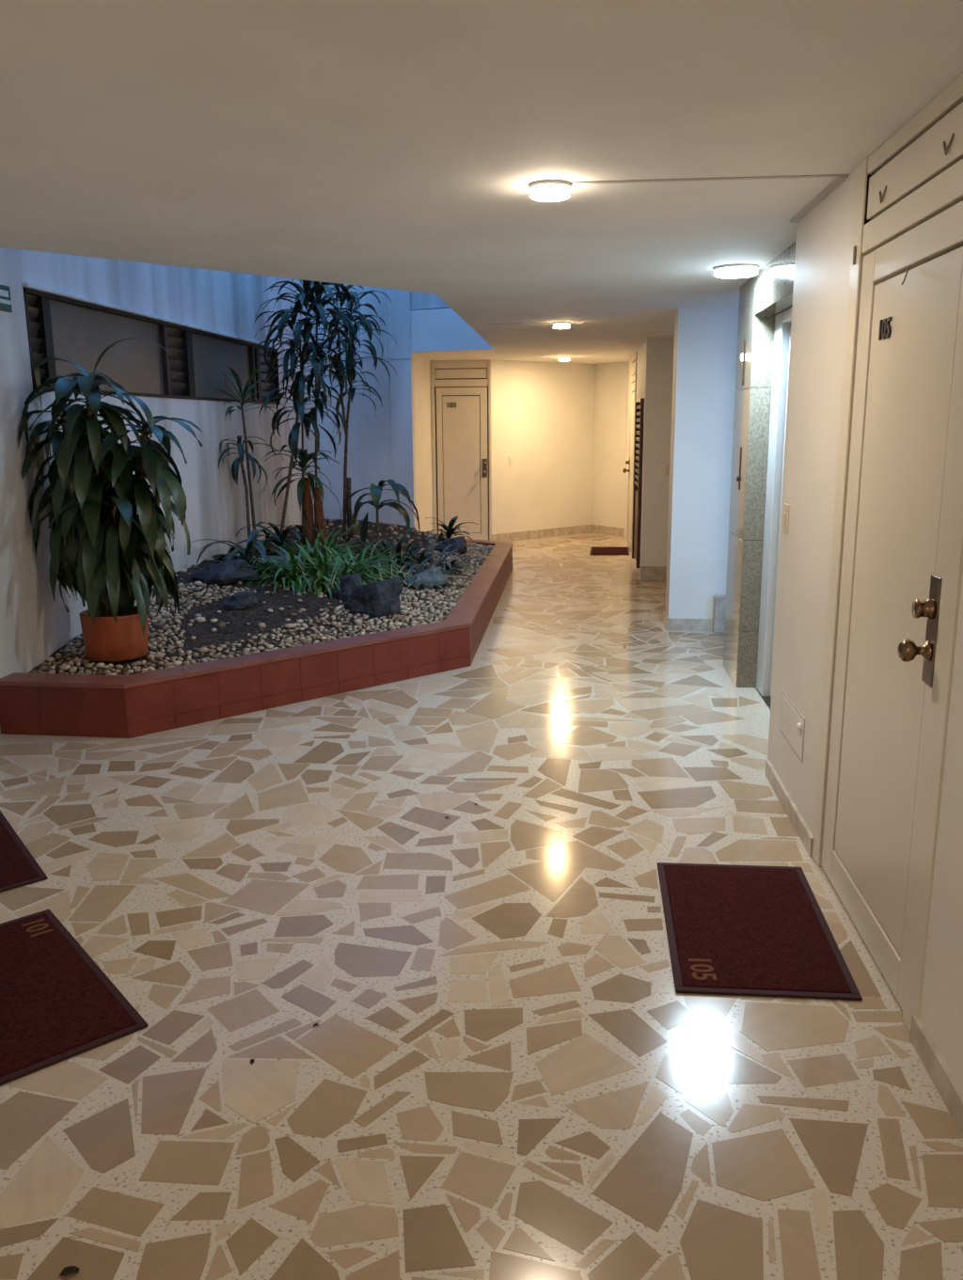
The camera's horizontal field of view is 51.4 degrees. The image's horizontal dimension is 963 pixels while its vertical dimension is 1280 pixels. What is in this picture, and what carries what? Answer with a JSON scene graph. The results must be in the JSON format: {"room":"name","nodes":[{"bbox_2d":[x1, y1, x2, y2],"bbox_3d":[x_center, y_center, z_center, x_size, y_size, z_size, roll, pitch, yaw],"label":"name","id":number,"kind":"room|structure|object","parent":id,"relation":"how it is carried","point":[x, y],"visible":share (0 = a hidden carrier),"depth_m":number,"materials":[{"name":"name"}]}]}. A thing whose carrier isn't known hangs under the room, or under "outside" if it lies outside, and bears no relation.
{"room":"apartment building hallway","nodes":[
{"label":"apartment building hallway","id":0,"kind":"room"},
{"bbox_2d":[0,247,320,734],"bbox_3d":[-2.303,-3.120,6.929,0.220,6.200,8.400,1,12,5],"label":"wall","id":1,"kind":"structure","parent":0,"point":[33,626],"depth_m":6.78,"materials":[{"name":"white paint"}]},
{"bbox_2d":[0,284,12,312],"bbox_3d":[-2.381,-1.688,4.924,0.008,0.124,0.238,1,12,5],"label":"exit sign","id":2,"kind":"object","parent":1,"relation":"attached to","point":[5,292],"visible":1,"depth_m":4.99,"materials":[{"name":"teal"}]},
{"bbox_2d":[0,289,11,304],"bbox_3d":[-2.377,-1.694,4.924,0.001,0.064,0.220,1,12,5],"label":"print","id":3,"kind":"object","parent":2,"relation":"attached to","point":[5,294],"depth_m":4.99,"materials":[{"name":"white"}]},
{"bbox_2d":[21,282,280,404],"bbox_3d":[-2.182,-2.061,7.436,0.105,0.537,4.580,1,12,5],"label":"window","id":4,"kind":"structure","parent":1,"relation":"in","point":[77,329],"depth_m":6.61,"materials":[{"name":"glass"}]},
{"bbox_2d":[313,281,416,530],"bbox_3d":[-1.400,-3.983,10.882,1.260,6.200,0.180,1,12,5],"label":"wall","id":5,"kind":"structure","parent":0,"point":[381,446],"depth_m":11.12,"materials":[{"name":"white paint"}]},
{"bbox_2d":[327,358,410,360],"bbox_3d":[-1.302,-3.081,10.986,1.058,0.010,0.030,1,12,5],"label":"trim","id":6,"kind":"structure","parent":5,"relation":"attached to","point":[355,358],"depth_m":10.96,"materials":[{"name":"grey"}]},
{"bbox_2d":[412,353,434,534],"bbox_3d":[-0.831,-2.253,12.172,0.345,2.262,1.700,1,12,5],"label":"wall","id":7,"kind":"structure","parent":0,"point":[423,481],"depth_m":11.96,"materials":[{"name":"white paint"}]},
{"bbox_2d":[410,291,450,310],"bbox_3d":[-0.754,-4.511,6.888,1.877,3.488,7.670,2,13,12],"label":"wall","id":8,"kind":"structure","parent":0,"point":[419,301],"depth_m":10.81,"materials":[{"name":"white paint"}]},
{"bbox_2d":[0,532,962,1279],"bbox_3d":[-0.045,0.227,6.321,5.200,0.120,17.000,1,12,5],"label":"floor","id":9,"kind":"structure","parent":0,"point":[504,1073],"depth_m":2.59,"materials":[{"name":"white stone"}]},
{"bbox_2d":[0,810,47,892],"bbox_3d":[-1.897,0.774,3.551,0.499,0.011,0.837,-9,15,-35],"label":"doormat","id":10,"kind":"object","parent":9,"relation":"on","point":[18,867],"visible":1,"depth_m":3.50,"materials":[{"name":"red carpet"}]},
{"bbox_2d":[58,1265,79,1276],"bbox_3d":[-0.747,1.144,1.815,0.034,0.008,0.021,1,12,5],"label":"leaf fragment","id":11,"kind":"object","parent":9,"relation":"on","point":[69,1270],"visible":1,"depth_m":1.82,"materials":[{"name":"black"}]},
{"bbox_2d":[0,909,148,1085],"bbox_3d":[-1.299,0.953,2.705,0.500,0.012,0.824,-10,16,-38],"label":"doormat","id":12,"kind":"object","parent":9,"relation":"on","point":[57,1004],"visible":1,"depth_m":2.66,"materials":[{"name":"red carpet"}]},
{"bbox_2d":[0,538,513,738],"bbox_3d":[-0.668,-0.321,7.942,1.964,0.275,6.736,3,13,14],"label":"planter","id":13,"kind":"object","parent":9,"relation":"on","point":[136,704],"visible":0.86,"depth_m":5.32,"materials":[{"name":"tile"}]},
{"bbox_2d":[30,519,489,675],"bbox_3d":[-1.063,-0.570,8.084,2.100,0.269,6.510,1,12,5],"label":"soil","id":14,"kind":"object","parent":13,"relation":"in","point":[237,630],"visible":0.34,"depth_m":6.36,"materials":[{"name":"soil"}]},
{"bbox_2d":[38,665,47,670],"bbox_3d":[-2.309,0.149,5.278,0.035,0.032,0.045,8,15,40],"label":"pebble","id":15,"kind":"object","parent":14,"relation":"on","point":[42,668],"visible":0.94,"depth_m":5.26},
{"bbox_2d":[47,657,55,662],"bbox_3d":[-2.321,0.105,5.401,0.047,0.028,0.049,2,13,13],"label":"pebble","id":16,"kind":"object","parent":14,"relation":"on","point":[51,659],"visible":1,"depth_m":5.38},
{"bbox_2d":[59,664,70,670],"bbox_3d":[-2.181,0.147,5.253,0.049,0.028,0.058,5,13,24],"label":"pebble","id":17,"kind":"object","parent":14,"relation":"on","point":[65,667],"visible":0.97,"depth_m":5.24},
{"bbox_2d":[68,667,77,672],"bbox_3d":[-2.129,0.159,5.216,0.032,0.029,0.043,0,12,2],"label":"pebble","id":18,"kind":"object","parent":14,"relation":"on","point":[71,670],"visible":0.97,"depth_m":5.20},
{"bbox_2d":[80,658,90,664],"bbox_3d":[-2.108,0.116,5.335,0.051,0.031,0.040,-4,13,-14],"label":"pebble","id":19,"kind":"object","parent":14,"relation":"on","point":[86,660],"visible":0.91,"depth_m":5.32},
{"bbox_2d":[84,663,93,667],"bbox_3d":[-2.067,0.137,5.275,0.044,0.031,0.033,7,14,32],"label":"pebble","id":20,"kind":"object","parent":14,"relation":"on","point":[87,665],"visible":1,"depth_m":5.26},
{"bbox_2d":[95,662,105,667],"bbox_3d":[-2.014,0.133,5.288,0.051,0.025,0.041,4,13,20],"label":"pebble","id":21,"kind":"object","parent":14,"relation":"on","point":[99,665],"visible":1,"depth_m":5.28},
{"bbox_2d":[102,669,110,674],"bbox_3d":[-1.942,0.169,5.192,0.048,0.033,0.027,4,13,18],"label":"pebble","id":22,"kind":"object","parent":14,"relation":"on","point":[105,671],"visible":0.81,"depth_m":5.18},
{"bbox_2d":[17,336,202,662],"bbox_3d":[-1.907,-0.732,5.279,0.889,1.674,0.844,1,12,5],"label":"plant","id":23,"kind":"object","parent":14,"relation":"on","point":[111,555],"visible":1,"depth_m":5.19,"materials":[{"name":"green plant"}]},
{"bbox_2d":[146,653,155,659],"bbox_3d":[-1.809,0.092,5.480,0.045,0.031,0.040,0,12,1],"label":"pebble","id":24,"kind":"object","parent":14,"relation":"on","point":[150,656],"visible":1,"depth_m":5.47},
{"bbox_2d":[147,612,156,617],"bbox_3d":[-2.014,-0.153,6.128,0.050,0.039,0.052,3,13,17],"label":"pebble","id":25,"kind":"object","parent":14,"relation":"on","point":[151,614],"visible":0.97,"depth_m":6.11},
{"bbox_2d":[152,622,163,626],"bbox_3d":[-1.929,-0.089,5.975,0.070,0.029,0.035,-1,12,-4],"label":"pebble","id":26,"kind":"object","parent":14,"relation":"on","point":[155,624],"visible":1,"depth_m":5.96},
{"bbox_2d":[153,652,164,658],"bbox_3d":[-1.778,0.087,5.511,0.068,0.035,0.048,-4,14,-18],"label":"pebble","id":27,"kind":"object","parent":14,"relation":"on","point":[157,655],"visible":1,"depth_m":5.50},
{"bbox_2d":[158,617,165,624],"bbox_3d":[-1.924,-0.111,6.030,0.038,0.048,0.068,3,13,14],"label":"pebble","id":28,"kind":"object","parent":14,"relation":"on","point":[163,621],"visible":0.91,"depth_m":6.01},
{"bbox_2d":[158,626,168,631],"bbox_3d":[-1.880,-0.068,5.935,0.044,0.031,0.044,7,14,31],"label":"pebble","id":29,"kind":"object","parent":14,"relation":"on","point":[164,628],"visible":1,"depth_m":5.92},
{"bbox_2d":[162,662,173,667],"bbox_3d":[-1.688,0.135,5.386,0.050,0.036,0.051,1,12,8],"label":"pebble","id":30,"kind":"object","parent":14,"relation":"on","point":[166,664],"visible":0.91,"depth_m":5.37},
{"bbox_2d":[172,660,182,665],"bbox_3d":[-1.647,0.128,5.421,0.057,0.033,0.046,-8,14,-31],"label":"pebble","id":31,"kind":"object","parent":14,"relation":"on","point":[175,663],"visible":0.94,"depth_m":5.40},
{"bbox_2d":[177,587,186,593],"bbox_3d":[-2.007,-0.329,6.691,0.056,0.038,0.077,2,12,10],"label":"pebble","id":32,"kind":"object","parent":14,"relation":"on","point":[181,590],"visible":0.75,"depth_m":6.67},
{"bbox_2d":[194,581,203,585],"bbox_3d":[-1.942,-0.386,6.867,0.076,0.039,0.051,8,15,35],"label":"pebble","id":33,"kind":"object","parent":14,"relation":"on","point":[197,583],"visible":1,"depth_m":6.84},
{"bbox_2d":[194,616,205,622],"bbox_3d":[-1.729,-0.126,6.152,0.070,0.033,0.050,-2,12,-8],"label":"pebble","id":34,"kind":"object","parent":14,"relation":"on","point":[198,619],"visible":1,"depth_m":6.14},
{"bbox_2d":[196,647,207,652],"bbox_3d":[-1.575,0.057,5.654,0.068,0.033,0.049,1,12,7],"label":"pebble","id":35,"kind":"object","parent":14,"relation":"on","point":[202,649],"visible":1,"depth_m":5.64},
{"bbox_2d":[210,653,220,659],"bbox_3d":[-1.479,0.097,5.562,0.051,0.044,0.044,-6,13,-24],"label":"pebble","id":36,"kind":"object","parent":14,"relation":"on","point":[214,655],"visible":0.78,"depth_m":5.55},
{"bbox_2d":[217,622,225,628],"bbox_3d":[-1.582,-0.086,6.096,0.035,0.047,0.064,4,13,22],"label":"pebble","id":37,"kind":"object","parent":14,"relation":"on","point":[221,624],"visible":1,"depth_m":6.08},
{"bbox_2d":[190,559,258,585],"bbox_3d":[-1.802,-0.439,7.017,0.371,0.252,0.384,9,16,38],"label":"rock","id":38,"kind":"object","parent":14,"relation":"on","point":[225,573],"visible":0.77,"depth_m":6.89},
{"bbox_2d":[221,590,257,610],"bbox_3d":[-1.562,-0.240,6.455,0.229,0.153,0.227,-2,12,-5],"label":"rock","id":39,"kind":"object","parent":14,"relation":"on","point":[244,600],"visible":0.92,"depth_m":6.37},
{"bbox_2d":[184,524,302,571],"bbox_3d":[-1.714,-0.592,7.619,0.777,0.563,0.863,4,13,21],"label":"plant","id":40,"kind":"object","parent":14,"relation":"on","point":[250,544],"visible":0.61,"depth_m":7.52,"materials":[{"name":"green plant"}]},
{"bbox_2d":[205,556,288,579],"bbox_3d":[-1.641,-0.476,7.226,0.612,0.318,0.614,8,15,33],"label":"clump","id":41,"kind":"object","parent":14,"relation":"on","point":[246,559],"visible":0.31,"depth_m":7.11,"materials":[{"name":"green plant"}]},
{"bbox_2d":[215,364,283,553],"bbox_3d":[-1.851,-1.462,8.201,0.468,1.523,0.570,1,12,5],"label":"dracaena","id":42,"kind":"object","parent":14,"relation":"on","point":[244,394],"visible":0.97,"depth_m":8.16,"materials":[{"name":"green plant"}]},
{"bbox_2d":[257,622,266,628],"bbox_3d":[-1.343,-0.086,6.116,0.057,0.040,0.042,9,16,38],"label":"pebble","id":43,"kind":"object","parent":14,"relation":"on","point":[260,624],"visible":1,"depth_m":6.10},
{"bbox_2d":[35,518,493,675],"bbox_3d":[-1.058,-0.585,8.144,2.075,0.285,6.538,1,12,5],"label":"gravel","id":44,"kind":"object","parent":14,"relation":"on","point":[439,597],"visible":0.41,"depth_m":6.49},
{"bbox_2d":[249,553,301,575],"bbox_3d":[-1.569,-0.524,7.480,0.455,0.233,0.272,-6,13,-23],"label":"rock","id":45,"kind":"object","parent":14,"relation":"on","point":[284,556],"visible":0.24,"depth_m":7.39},
{"bbox_2d":[226,521,327,566],"bbox_3d":[-1.682,-0.735,8.230,0.813,0.519,0.810,1,12,5],"label":"plant","id":46,"kind":"object","parent":14,"relation":"on","point":[287,529],"visible":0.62,"depth_m":8.15,"materials":[{"name":"green plant"}]},
{"bbox_2d":[283,638,293,644],"bbox_3d":[-1.132,0.012,5.878,0.046,0.040,0.061,10,16,41],"label":"pebble","id":47,"kind":"object","parent":14,"relation":"on","point":[288,640],"visible":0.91,"depth_m":5.86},
{"bbox_2d":[284,623,296,628],"bbox_3d":[-1.177,-0.086,6.160,0.082,0.035,0.042,-5,13,-19],"label":"pebble","id":48,"kind":"object","parent":14,"relation":"on","point":[287,625],"visible":1,"depth_m":6.14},
{"bbox_2d":[236,544,355,594],"bbox_3d":[-1.346,-0.447,7.212,1.014,0.536,1.034,5,13,23],"label":"clump","id":49,"kind":"object","parent":14,"relation":"on","point":[295,580],"visible":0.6,"depth_m":7.03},
{"bbox_2d":[261,444,341,543],"bbox_3d":[-1.651,-1.340,9.234,0.690,0.904,0.694,-3,12,-10],"label":"dracaena","id":50,"kind":"object","parent":14,"relation":"on","point":[304,491],"visible":0.91,"depth_m":9.19,"materials":[{"name":"green plant"}]},
{"bbox_2d":[300,638,311,645],"bbox_3d":[-1.032,0.014,5.887,0.066,0.046,0.050,-6,13,-23],"label":"pebble","id":51,"kind":"object","parent":14,"relation":"on","point":[304,641],"visible":0.81,"depth_m":5.87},
{"bbox_2d":[249,278,375,540],"bbox_3d":[-1.478,-2.045,8.818,1.076,2.443,1.093,2,12,10],"label":"dracaena","id":52,"kind":"object","parent":14,"relation":"on","point":[317,305],"visible":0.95,"depth_m":8.69,"materials":[{"name":"green plant"}]},
{"bbox_2d":[250,520,381,566],"bbox_3d":[-1.381,-0.720,8.333,0.941,0.522,1.085,9,15,37],"label":"clump","id":53,"kind":"object","parent":14,"relation":"on","point":[309,550],"visible":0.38,"depth_m":8.39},
{"bbox_2d":[297,559,357,595],"bbox_3d":[-1.095,-0.438,6.923,0.369,0.268,0.452,6,14,28],"label":"clump","id":54,"kind":"object","parent":14,"relation":"on","point":[356,560],"visible":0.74,"depth_m":6.91,"materials":[{"name":"green plant"}]},
{"bbox_2d":[252,540,406,598],"bbox_3d":[-1.146,-0.426,7.318,1.188,0.600,1.180,-4,13,-17],"label":"clump","id":55,"kind":"object","parent":14,"relation":"on","point":[308,560],"visible":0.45,"depth_m":7.16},
{"bbox_2d":[285,283,397,540],"bbox_3d":[-1.283,-2.172,9.469,0.926,2.491,0.835,-9,15,-35],"label":"dracaena","id":56,"kind":"object","parent":14,"relation":"on","point":[350,373],"visible":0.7,"depth_m":9.39,"materials":[{"name":"green plant"}]},
{"bbox_2d":[328,572,363,601],"bbox_3d":[-0.942,-0.340,6.951,0.267,0.264,0.206,9,15,37],"label":"rock","id":57,"kind":"object","parent":14,"relation":"on","point":[349,583],"visible":0.64,"depth_m":6.87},
{"bbox_2d":[347,630,355,634],"bbox_3d":[-0.798,-0.043,6.121,0.050,0.030,0.063,-3,12,-12],"label":"pebble","id":58,"kind":"object","parent":14,"relation":"on","point":[351,632],"visible":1,"depth_m":6.10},
{"bbox_2d":[294,537,415,588],"bbox_3d":[-1.024,-0.518,7.774,1.130,0.568,1.288,1,12,5],"label":"clump","id":59,"kind":"object","parent":14,"relation":"on","point":[361,555],"visible":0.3,"depth_m":7.76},
{"bbox_2d":[353,618,363,624],"bbox_3d":[-0.784,-0.116,6.359,0.054,0.036,0.072,5,13,23],"label":"pebble","id":60,"kind":"object","parent":14,"relation":"on","point":[356,621],"visible":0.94,"depth_m":6.34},
{"bbox_2d":[343,576,403,618],"bbox_3d":[-0.715,-0.233,6.661,0.376,0.390,0.290,4,13,22],"label":"rock","id":61,"kind":"object","parent":14,"relation":"on","point":[378,599],"visible":0.79,"depth_m":6.54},
{"bbox_2d":[340,479,420,548],"bbox_3d":[-0.939,-1.166,9.343,0.717,0.668,0.588,4,13,22],"label":"plant","id":62,"kind":"object","parent":14,"relation":"on","point":[375,490],"visible":0.95,"depth_m":9.34,"materials":[{"name":"green plant"}]},
{"bbox_2d":[385,624,396,630],"bbox_3d":[-0.569,-0.076,6.320,0.060,0.040,0.081,-10,15,-36],"label":"pebble","id":63,"kind":"object","parent":14,"relation":"on","point":[391,626],"visible":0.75,"depth_m":6.30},
{"bbox_2d":[363,561,423,599],"bbox_3d":[-0.682,-0.452,7.415,0.493,0.260,0.640,1,12,5],"label":"clump","id":64,"kind":"object","parent":14,"relation":"on","point":[379,561],"visible":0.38,"depth_m":7.48,"materials":[{"name":"green plant"}]},
{"bbox_2d":[345,526,445,569],"bbox_3d":[-0.800,-0.712,8.730,1.028,0.510,1.168,1,12,5],"label":"clump","id":65,"kind":"object","parent":14,"relation":"on","point":[417,548],"visible":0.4,"depth_m":8.69,"materials":[{"name":"green plant"}]},
{"bbox_2d":[393,621,402,626],"bbox_3d":[-0.539,-0.101,6.429,0.067,0.034,0.050,2,12,9],"label":"pebble","id":66,"kind":"object","parent":14,"relation":"on","point":[397,624],"visible":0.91,"depth_m":6.41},
{"bbox_2d":[411,601,419,607],"bbox_3d":[-0.463,-0.245,7.029,0.050,0.047,0.068,-2,12,-9],"label":"pebble","id":67,"kind":"object","parent":14,"relation":"on","point":[414,604],"visible":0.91,"depth_m":7.01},
{"bbox_2d":[356,554,477,594],"bbox_3d":[-0.612,-0.419,7.751,1.018,0.433,0.978,-11,16,-40],"label":"clump","id":68,"kind":"object","parent":14,"relation":"on","point":[410,571],"visible":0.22,"depth_m":7.78,"materials":[{"name":"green plant"}]},
{"bbox_2d":[403,566,448,589],"bbox_3d":[-0.406,-0.433,7.649,0.251,0.236,0.412,11,17,42],"label":"rock","id":69,"kind":"object","parent":14,"relation":"on","point":[434,576],"visible":0.67,"depth_m":7.57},
{"bbox_2d":[433,536,467,555],"bbox_3d":[-0.289,-0.883,9.698,0.341,0.240,0.353,-4,13,-17],"label":"rock","id":70,"kind":"object","parent":14,"relation":"on","point":[458,543],"visible":0.69,"depth_m":9.60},
{"bbox_2d":[425,516,477,543],"bbox_3d":[-0.329,-1.038,10.374,0.506,0.485,0.466,3,13,17],"label":"leafy shrub","id":71,"kind":"object","parent":14,"relation":"on","point":[450,530],"visible":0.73,"depth_m":10.33,"materials":[{"name":"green plant"}]},
{"bbox_2d":[368,542,498,575],"bbox_3d":[-0.434,-0.600,8.772,1.210,0.504,1.036,1,12,5],"label":"clump","id":72,"kind":"object","parent":13,"relation":"in","point":[423,556],"visible":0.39,"depth_m":8.66,"materials":[{"name":"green plant"}]},
{"bbox_2d":[589,546,629,554],"bbox_3d":[1.523,-1.061,11.898,0.479,0.011,0.719,1,12,5],"label":"doormat","id":73,"kind":"object","parent":9,"relation":"on","point":[594,550],"visible":1,"depth_m":11.86,"materials":[{"name":"red carpet"}]},
{"bbox_2d":[711,595,726,632],"bbox_3d":[2.037,-0.186,7.242,0.705,0.265,0.098,1,12,5],"label":"trim","id":74,"kind":"structure","parent":9,"relation":"on","point":[719,601],"depth_m":7.23,"materials":[{"name":"beige stone"}]},
{"bbox_2d":[657,862,862,1000],"bbox_3d":[0.807,0.860,3.057,0.503,0.012,0.806,1,12,5],"label":"doormat","id":75,"kind":"object","parent":9,"relation":"on","point":[742,930],"visible":1,"depth_m":2.96,"materials":[{"name":"carpet"}]},
{"bbox_2d":[0,0,962,363],"bbox_3d":[-0.065,-2.256,5.783,5.200,0.438,17.000,1,12,5],"label":"ceiling","id":76,"kind":"structure","parent":0,"point":[401,145],"depth_m":2.72,"materials":[{"name":"paint"}]},
{"bbox_2d":[528,179,571,201],"bbox_3d":[0.226,-1.473,3.286,0.140,0.040,0.140,1,12,5],"label":"ceiling light","id":77,"kind":"object","parent":76,"relation":"attached to","point":[546,190],"visible":1,"depth_m":3.24,"materials":[{"name":"white plastic"}]},
{"bbox_2d":[530,191,569,201],"bbox_3d":[0.226,-1.455,3.290,0.130,0.004,0.130,1,12,5],"label":"diffuser","id":78,"kind":"object","parent":77,"relation":"attached to","point":[537,196],"depth_m":3.27,"materials":[{"name":"white"}]},
{"bbox_2d":[553,321,570,328],"bbox_3d":[0.627,-2.461,7.833,0.140,0.040,0.140,1,12,5],"label":"ceiling light","id":79,"kind":"object","parent":76,"relation":"attached to","point":[558,324],"visible":1,"depth_m":7.78,"materials":[{"name":"white plastic"}]},
{"bbox_2d":[558,356,569,360],"bbox_3d":[0.984,-3.350,11.922,0.140,0.040,0.140,1,12,5],"label":"ceiling light","id":80,"kind":"object","parent":76,"relation":"attached to","point":[560,357],"visible":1,"depth_m":11.87,"materials":[{"name":"white plastic"}]},
{"bbox_2d":[572,173,849,222],"bbox_3d":[0.762,-1.555,3.574,0.872,0.010,0.750,1,12,5],"label":"cable conduit","id":81,"kind":"object","parent":76,"relation":"attached to","point":[841,178],"visible":1,"depth_m":3.23,"materials":[{"name":"grey"}]},
{"bbox_2d":[712,263,759,277],"bbox_3d":[1.291,-1.869,5.075,0.229,0.040,0.229,1,12,5],"label":"ceiling light","id":82,"kind":"object","parent":76,"relation":"attached to","point":[739,270],"visible":1,"depth_m":5.00,"materials":[{"name":"white plastic"}]},
{"bbox_2d":[714,271,758,277],"bbox_3d":[1.291,-1.851,5.079,0.213,0.004,0.213,1,12,5],"label":"diffuser","id":83,"kind":"object","parent":82,"relation":"attached to","point":[718,274],"depth_m":5.05,"materials":[{"name":"white"}]},
{"bbox_2d":[487,359,594,540],"bbox_3d":[0.781,-2.490,13.209,1.835,2.262,0.150,-11,16,-39],"label":"wall","id":84,"kind":"structure","parent":0,"point":[543,412],"depth_m":13.11,"materials":[{"name":"white paint"}]},
{"bbox_2d":[430,359,491,540],"bbox_3d":[-0.244,-2.353,12.610,0.745,2.262,0.140,1,12,5],"label":"door","id":85,"kind":"structure","parent":84,"relation":"in","point":[461,404],"depth_m":12.59,"materials":[{"name":"beige wood"}]},
{"bbox_2d":[508,456,513,465],"bbox_3d":[0.378,-2.284,12.796,0.072,0.116,0.014,-11,16,-39],"label":"light switch","id":86,"kind":"object","parent":84,"relation":"attached to","point":[511,459],"visible":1,"depth_m":12.79,"materials":[{"name":"white plastic"}]},
{"bbox_2d":[491,524,592,541],"bbox_3d":[0.843,-1.426,13.375,1.835,0.110,0.014,-11,16,-39],"label":"baseboard","id":87,"kind":"structure","parent":84,"relation":"attached to","point":[584,529],"depth_m":13.33,"materials":[{"name":"beige stone"}]},
{"bbox_2d":[592,361,628,528],"bbox_3d":[1.800,-2.553,13.461,0.150,2.262,0.751,-8,14,-32],"label":"wall","id":88,"kind":"structure","parent":0,"point":[610,379],"depth_m":13.44,"materials":[{"name":"white paint"}]},
{"bbox_2d":[591,523,624,537],"bbox_3d":[1.740,-1.491,13.645,0.014,0.110,0.751,-8,14,-32],"label":"baseboard","id":89,"kind":"structure","parent":88,"relation":"attached to","point":[597,529],"depth_m":13.65,"materials":[{"name":"beige stone"}]},
{"bbox_2d":[624,341,646,569],"bbox_3d":[1.816,-2.117,11.446,0.150,2.262,3.700,1,12,5],"label":"wall","id":90,"kind":"structure","parent":0,"point":[640,364],"depth_m":12.45,"materials":[{"name":"white paint"}]},
{"bbox_2d":[622,350,637,554],"bbox_3d":[1.764,-2.188,11.780,0.155,2.262,1.070,1,12,5],"label":"door","id":91,"kind":"structure","parent":90,"relation":"in","point":[634,359],"depth_m":11.85,"materials":[{"name":"beige wood"}]},
{"bbox_2d":[632,398,644,568],"bbox_3d":[1.600,-1.605,10.206,0.049,1.650,0.790,1,12,5],"label":"security gate","id":92,"kind":"object","parent":90,"relation":"attached to","point":[640,405],"visible":0.81,"depth_m":10.06,"materials":[{"name":"black metal"}]},
{"bbox_2d":[639,337,674,576],"bbox_3d":[2.065,-1.720,9.604,1.020,2.262,0.150,1,12,5],"label":"wall","id":93,"kind":"structure","parent":0,"point":[658,351],"depth_m":9.54,"materials":[{"name":"white paint"}]},
{"bbox_2d":[640,566,666,578],"bbox_3d":[2.014,-0.656,9.757,0.925,0.120,0.012,1,12,5],"label":"baseboard","id":94,"kind":"structure","parent":93,"relation":"attached to","point":[646,572],"depth_m":9.78,"materials":[{"name":"beige stone"}]},
{"bbox_2d":[665,463,670,475],"bbox_3d":[1.800,-1.626,9.564,0.072,0.116,0.014,1,12,5],"label":"light switch","id":95,"kind":"object","parent":93,"relation":"attached to","point":[667,465],"visible":0.45,"depth_m":9.56,"materials":[{"name":"beige plastic"}]},
{"bbox_2d":[665,307,738,630],"bbox_3d":[1.968,-1.202,7.219,1.182,2.262,0.250,1,12,5],"label":"wall pier","id":96,"kind":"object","parent":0,"point":[705,339],"visible":0.29,"depth_m":7.11,"materials":[{"name":"white paint"}]},
{"bbox_2d":[663,611,668,630],"bbox_3d":[1.382,-0.146,7.507,0.012,0.085,0.280,1,12,5],"label":"baseboard","id":97,"kind":"structure","parent":96,"relation":"attached to","point":[665,617],"depth_m":7.48,"materials":[{"name":"beige stone"}]},
{"bbox_2d":[667,617,711,630],"bbox_3d":[1.528,-0.115,7.360,0.318,0.085,0.012,1,12,5],"label":"baseboard","id":98,"kind":"object","parent":96,"relation":"attached to","point":[673,624],"visible":1,"depth_m":7.36,"materials":[{"name":"beige stone"}]},
{"bbox_2d":[767,167,962,1090],"bbox_3d":[1.067,0.165,0.942,0.238,2.262,6.552,1,12,5],"label":"wall","id":99,"kind":"structure","parent":0,"point":[824,235],"depth_m":3.51,"materials":[{"name":"beige paint"}]},
{"bbox_2d":[723,241,795,687],"bbox_3d":[1.499,-0.734,5.074,0.166,2.260,1.973,1,12,5],"label":"surround","id":100,"kind":"object","parent":99,"relation":"attached to","point":[767,293],"visible":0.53,"depth_m":5.57,"materials":[{"name":"stone"}]},
{"bbox_2d":[736,446,741,489],"bbox_3d":[1.470,-0.983,5.735,0.012,0.240,0.060,1,12,5],"label":"plate","id":101,"kind":"object","parent":100,"relation":"attached to","point":[739,449],"visible":1,"depth_m":5.73,"materials":[{"name":"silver metal"}]},
{"bbox_2d":[740,339,744,385],"bbox_3d":[1.466,-1.561,5.640,0.018,0.250,0.056,1,12,5],"label":"indicator","id":102,"kind":"object","parent":100,"relation":"attached to","point":[742,356],"visible":1,"depth_m":5.63,"materials":[{"name":"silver metal"}]},
{"bbox_2d":[756,306,792,710],"bbox_3d":[1.546,-0.589,4.913,0.080,2.048,1.288,1,12,5],"label":"door","id":103,"kind":"structure","parent":100,"relation":"attached to","point":[781,352],"depth_m":5.38,"materials":[{"name":"grey paint"}]},
{"bbox_2d":[782,503,789,534],"bbox_3d":[1.221,-0.488,4.026,0.014,0.116,0.072,1,12,5],"label":"light switch","id":104,"kind":"object","parent":99,"relation":"attached to","point":[785,518],"visible":1,"depth_m":4.01,"materials":[{"name":"beige plastic"}]},
{"bbox_2d":[764,759,813,856],"bbox_3d":[1.199,0.640,3.927,0.014,0.068,0.843,1,12,5],"label":"baseboard","id":105,"kind":"structure","parent":99,"relation":"attached to","point":[798,823],"depth_m":3.84,"materials":[{"name":"beige stone"}]},
{"bbox_2d":[780,691,805,763],"bbox_3d":[1.196,0.332,3.888,0.020,0.170,0.400,1,12,5],"label":"access hatch","id":106,"kind":"object","parent":99,"relation":"attached to","point":[792,721],"visible":1,"depth_m":3.86,"materials":[{"name":"beige paint"}]},
{"bbox_2d":[812,73,962,1031],"bbox_3d":[1.116,-0.230,2.765,0.149,2.262,1.107,1,12,5],"label":"door","id":107,"kind":"structure","parent":99,"relation":"in","point":[896,561],"depth_m":2.68,"materials":[{"name":"beige wood"}]},
{"bbox_2d":[909,1013,962,1136],"bbox_3d":[0.867,1.431,0.283,0.014,0.070,4.500,1,12,5],"label":"baseboard","id":108,"kind":"structure","parent":99,"relation":"attached to","point":[946,1084],"depth_m":2.29,"materials":[{"name":"beige stone"}]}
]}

